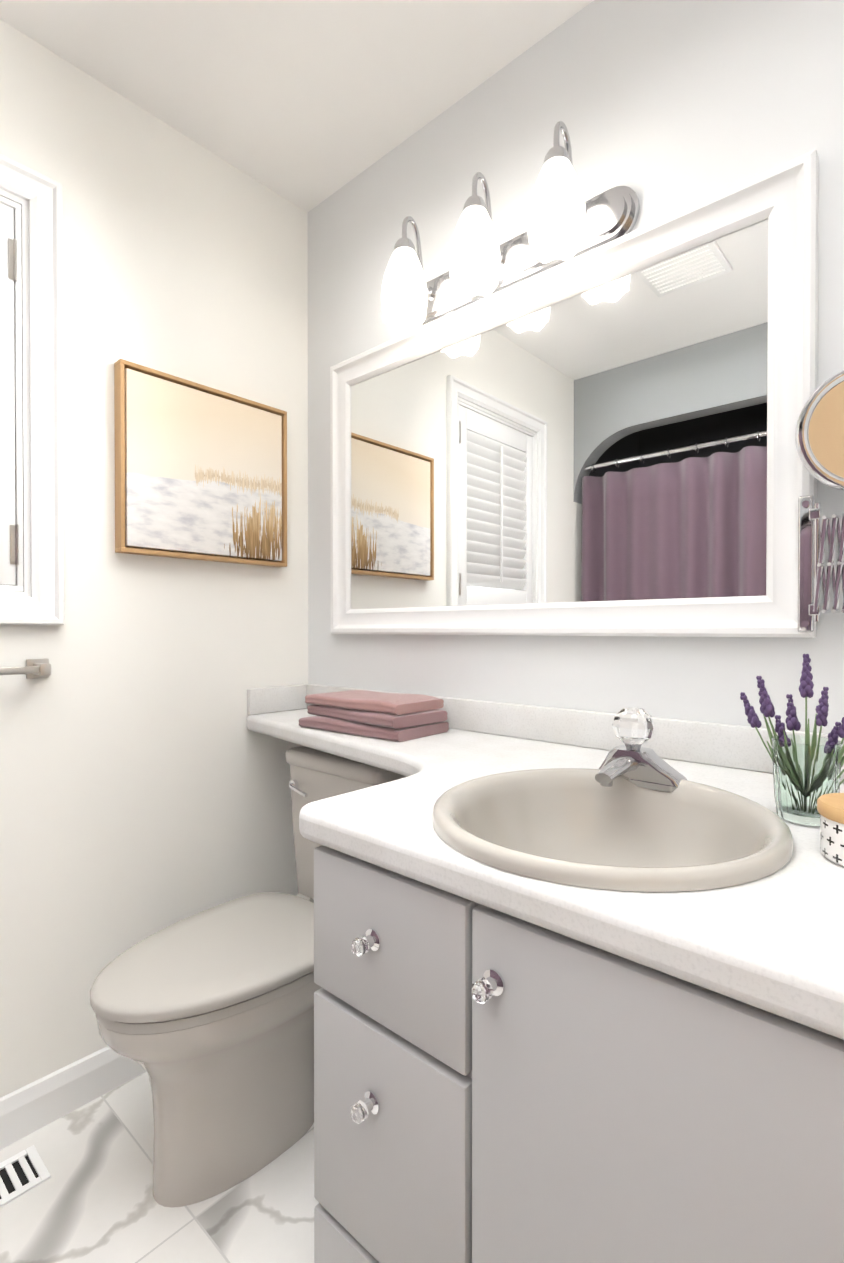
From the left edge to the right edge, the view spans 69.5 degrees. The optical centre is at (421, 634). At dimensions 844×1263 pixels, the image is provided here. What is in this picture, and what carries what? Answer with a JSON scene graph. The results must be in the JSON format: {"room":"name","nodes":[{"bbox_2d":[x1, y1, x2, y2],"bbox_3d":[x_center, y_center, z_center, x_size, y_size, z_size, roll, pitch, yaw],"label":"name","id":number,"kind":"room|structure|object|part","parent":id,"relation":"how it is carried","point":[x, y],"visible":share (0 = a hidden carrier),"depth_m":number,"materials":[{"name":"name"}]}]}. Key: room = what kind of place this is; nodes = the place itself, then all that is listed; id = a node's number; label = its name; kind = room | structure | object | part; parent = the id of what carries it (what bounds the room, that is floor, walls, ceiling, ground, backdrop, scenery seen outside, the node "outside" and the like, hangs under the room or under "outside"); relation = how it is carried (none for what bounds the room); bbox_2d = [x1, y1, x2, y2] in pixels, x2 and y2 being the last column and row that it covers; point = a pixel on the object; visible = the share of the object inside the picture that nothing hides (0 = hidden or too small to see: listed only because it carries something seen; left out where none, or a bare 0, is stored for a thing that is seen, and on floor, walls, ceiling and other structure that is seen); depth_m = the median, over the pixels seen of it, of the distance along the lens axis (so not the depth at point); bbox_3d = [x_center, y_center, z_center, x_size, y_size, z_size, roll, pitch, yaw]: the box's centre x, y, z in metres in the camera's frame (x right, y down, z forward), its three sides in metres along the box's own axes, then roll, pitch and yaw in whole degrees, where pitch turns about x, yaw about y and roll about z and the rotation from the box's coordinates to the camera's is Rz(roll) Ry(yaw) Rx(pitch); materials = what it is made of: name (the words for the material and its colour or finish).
{"room":"bathroom","nodes":[
{"label":"bathroom","id":0,"kind":"room"},
{"bbox_2d":[0,19,307,1097],"bbox_3d":[-1.276,-0.106,1.006,0.120,2.440,2.840,0,1,42],"label":"wall","id":1,"kind":"structure","parent":0,"point":[144,783],"depth_m":1.53,"materials":[{"name":"paint"}]},
{"bbox_2d":[0,659,50,678],"bbox_3d":[-1.046,0.078,1.127,0.061,0.044,0.647,0,1,42],"label":"towel bar","id":2,"kind":"object","parent":1,"relation":"attached to","point":[36,668],"visible":1,"depth_m":1.32,"materials":[{"name":"silver metal"}]},
{"bbox_2d":[0,154,64,624],"bbox_3d":[-1.118,-0.522,1.158,0.144,1.004,0.745,0,1,42],"label":"window","id":3,"kind":"structure","parent":1,"relation":"in","point":[37,197],"depth_m":1.36,"materials":[{"name":"white wood"}]},
{"bbox_2d":[0,196,23,591],"bbox_3d":[-1.092,-0.522,1.135,0.056,0.855,0.596,0,1,42],"label":"window shutter","id":4,"kind":"object","parent":3,"relation":"attached to","point":[11,458],"visible":0.98,"depth_m":1.33,"materials":[{"name":"white wood"}]},
{"bbox_2d":[8,238,18,564],"bbox_3d":[-0.896,-0.511,1.336,0.007,0.715,0.015,0,1,42],"label":"window hinges","id":5,"kind":"object","parent":3,"relation":"attached to","point":[12,274],"visible":1,"depth_m":1.33,"materials":[{"name":"silver metal"}]},
{"bbox_2d":[0,1046,145,1149],"bbox_3d":[-0.971,1.060,1.254,0.014,0.104,1.840,0,1,42],"label":"baseboard","id":6,"kind":"structure","parent":1,"relation":"attached to","point":[30,1108],"depth_m":1.40,"materials":[{"name":"white wood"}]},
{"bbox_2d":[114,359,286,566],"bbox_3d":[-0.579,-0.435,1.659,0.037,0.464,0.482,0,1,42],"label":"framed art","id":7,"kind":"object","parent":1,"relation":"attached to","point":[200,472],"visible":0.98,"depth_m":1.61,"materials":[{"name":"brown wood"}]},
{"bbox_2d":[0,1072,318,1262],"bbox_3d":[-0.487,1.171,0.309,2.240,0.100,2.840,0,1,42],"label":"floor","id":8,"kind":"structure","parent":0,"point":[91,1200],"depth_m":1.18,"materials":[{"name":"stone"}]},
{"bbox_2d":[0,1145,50,1207],"bbox_3d":[-0.899,1.110,1.176,0.112,0.005,0.290,0,1,42],"label":"floor vent","id":9,"kind":"object","parent":8,"relation":"in","point":[23,1171],"visible":1,"depth_m":1.25,"materials":[{"name":"white plastic"}]},
{"bbox_2d":[90,746,405,1206],"bbox_3d":[-0.348,0.709,1.390,0.382,0.802,0.750,0,1,42],"label":"toilet","id":10,"kind":"object","parent":8,"relation":"on","point":[205,1019],"visible":0.62,"depth_m":1.22,"materials":[{"name":"grey ceramic"}]},
{"bbox_3d":[-0.417,0.676,1.312,0.382,0.036,0.542,0,1,42],"label":"lid","id":11,"kind":"part","parent":10,"relation":"part of","materials":[{"name":"grey plastic"}]},
{"bbox_3d":[-0.423,0.703,1.307,0.368,0.018,0.509,0,1,42],"label":"seat","id":12,"kind":"part","parent":10,"relation":"part of","materials":[{"name":"grey plastic"}]},
{"bbox_3d":[-0.319,0.396,1.574,0.088,0.030,0.027,0,1,42],"label":"lever","id":13,"kind":"part","parent":10,"relation":"part of","materials":[{"name":"silver metal"}]},
{"bbox_3d":[-0.168,0.508,1.588,0.380,0.404,0.212,0,1,42],"label":"tank","id":14,"kind":"part","parent":10,"relation":"part of","materials":[{"name":"grey ceramic"}]},
{"bbox_2d":[300,832,843,1262],"bbox_3d":[0.474,0.701,0.711,1.110,0.830,0.705,0,1,42],"label":"bathroom vanity","id":15,"kind":"object","parent":8,"relation":"on","point":[579,980],"depth_m":0.60,"materials":[{"name":"laminate"}]},
{"bbox_2d":[247,708,843,1027],"bbox_3d":[0.152,0.262,1.012,1.996,0.044,0.683,0,1,42],"label":"countertop","id":16,"kind":"structure","parent":15,"relation":"on","point":[791,955],"depth_m":0.61,"materials":[{"name":"white stone"}]},
{"bbox_2d":[299,690,448,741],"bbox_3d":[-0.123,0.191,1.509,0.345,0.087,0.204,0,1,42],"label":"towels","id":17,"kind":"object","parent":16,"relation":"on","point":[398,717],"visible":1,"depth_m":1.42,"materials":[{"name":"pink fabric"}]},
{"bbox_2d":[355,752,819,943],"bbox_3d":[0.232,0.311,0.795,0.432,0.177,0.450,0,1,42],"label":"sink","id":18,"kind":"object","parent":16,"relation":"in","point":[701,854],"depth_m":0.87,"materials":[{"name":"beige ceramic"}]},
{"bbox_2d":[595,707,686,792],"bbox_3d":[0.325,0.179,0.950,0.156,0.122,0.140,0,1,42],"label":"faucet","id":19,"kind":"object","parent":16,"relation":"on","point":[630,767],"depth_m":0.96,"materials":[{"name":"silver glass"}]},
{"bbox_2d":[740,654,843,826],"bbox_3d":[0.504,0.133,0.787,0.173,0.216,0.079,0,1,42],"label":"vase","id":20,"kind":"object","parent":16,"relation":"on","point":[807,773],"visible":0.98,"depth_m":0.77,"materials":[{"name":"clear glass"}]},
{"bbox_3d":[0.499,0.189,0.792,0.079,0.104,0.079,0,1,42],"label":"glass","id":21,"kind":"part","parent":20,"relation":"part of","materials":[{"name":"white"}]},
{"bbox_2d":[817,793,843,866],"bbox_3d":[0.479,0.211,0.648,0.098,0.061,0.098,0,1,42],"label":"canister","id":22,"kind":"object","parent":16,"relation":"on","point":[830,807],"visible":1,"depth_m":0.65,"materials":[{"name":"ceramic"}]},
{"bbox_3d":[0.479,0.188,0.648,0.098,0.015,0.098,0,1,42],"label":"lid","id":23,"kind":"part","parent":22,"relation":"part of","materials":[{"name":"brown wood"}]},
{"bbox_2d":[0,0,593,212],"bbox_3d":[-0.487,-1.369,0.287,2.240,0.100,2.840,0,1,42],"label":"ceiling","id":24,"kind":"structure","parent":0,"point":[307,106],"depth_m":1.41,"materials":[{"name":"paint"}]},
{"bbox_2d":[308,0,843,769],"bbox_3d":[0.422,-0.108,1.309,2.000,2.440,0.120,0,1,42],"label":"wall","id":25,"kind":"structure","parent":0,"point":[662,108],"depth_m":1.26,"materials":[{"name":"grey paint"}]},
{"bbox_2d":[381,121,639,328],"bbox_3d":[0.145,-0.896,1.353,0.620,0.260,0.174,0,1,42],"label":"sconce","id":26,"kind":"object","parent":25,"relation":"attached to","point":[566,222],"visible":1,"depth_m":1.29,"materials":[{"name":"white glass"}]},
{"bbox_2d":[247,684,843,783],"bbox_3d":[0.306,0.200,1.183,1.996,0.076,0.222,0,1,42],"label":"backsplash","id":27,"kind":"structure","parent":25,"relation":"attached to","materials":[{"name":"stone"}]},
{"bbox_2d":[330,149,818,637],"bbox_3d":[0.191,-0.397,1.413,1.229,0.795,0.029,0,1,42],"label":"mirror glass","id":28,"kind":"object","parent":25,"relation":"attached to","point":[606,442],"depth_m":1.25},
{"bbox_2d":[795,370,843,631],"bbox_3d":[0.665,-0.204,0.909,0.192,0.400,0.086,0,1,42],"label":"mirror","id":29,"kind":"object","parent":25,"relation":"attached to","point":[819,436],"visible":1,"depth_m":0.95,"materials":[{"name":"silver metal"}]},
{"bbox_3d":[0.664,-0.308,0.899,0.152,0.162,0.055,0,1,42],"label":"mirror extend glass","id":30,"kind":"part","parent":29,"relation":"part of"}
]}

